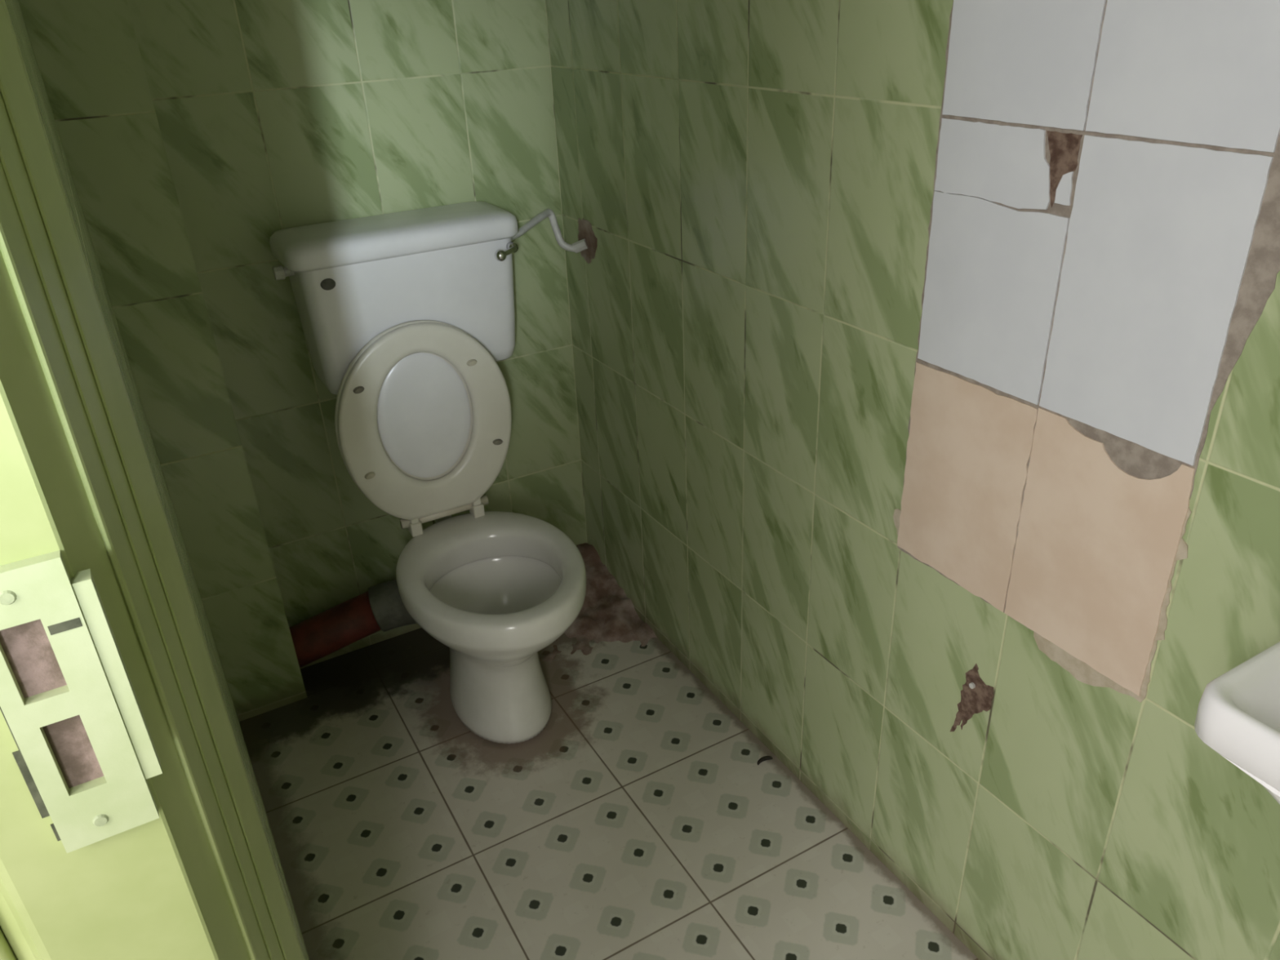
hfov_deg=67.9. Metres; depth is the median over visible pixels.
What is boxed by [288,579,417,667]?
pipe
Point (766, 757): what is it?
debris
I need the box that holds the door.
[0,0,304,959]
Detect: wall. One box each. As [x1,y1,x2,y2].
[18,0,306,721]
[126,0,587,669]
[546,0,1279,959]
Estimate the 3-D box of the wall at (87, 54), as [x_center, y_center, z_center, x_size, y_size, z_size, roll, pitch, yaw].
[-0.950,-0.578,1.567,0.277,2.450,0.114,-17,31,-25]
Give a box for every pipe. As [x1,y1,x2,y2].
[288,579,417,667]
[511,208,587,253]
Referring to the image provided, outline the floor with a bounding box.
[240,627,978,959]
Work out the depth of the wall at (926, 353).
1.27 m
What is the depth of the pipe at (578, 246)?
2.04 m
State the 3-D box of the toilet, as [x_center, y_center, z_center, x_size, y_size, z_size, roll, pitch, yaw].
[-0.350,0.034,1.897,0.466,1.013,0.640,-17,31,-25]
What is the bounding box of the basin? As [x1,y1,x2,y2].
[1194,641,1279,804]
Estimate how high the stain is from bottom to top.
0.109 m
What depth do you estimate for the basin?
0.80 m
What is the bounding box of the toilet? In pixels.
[269,200,586,743]
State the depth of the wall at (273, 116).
1.91 m
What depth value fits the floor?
1.79 m
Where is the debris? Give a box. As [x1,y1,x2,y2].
[756,755,772,764]

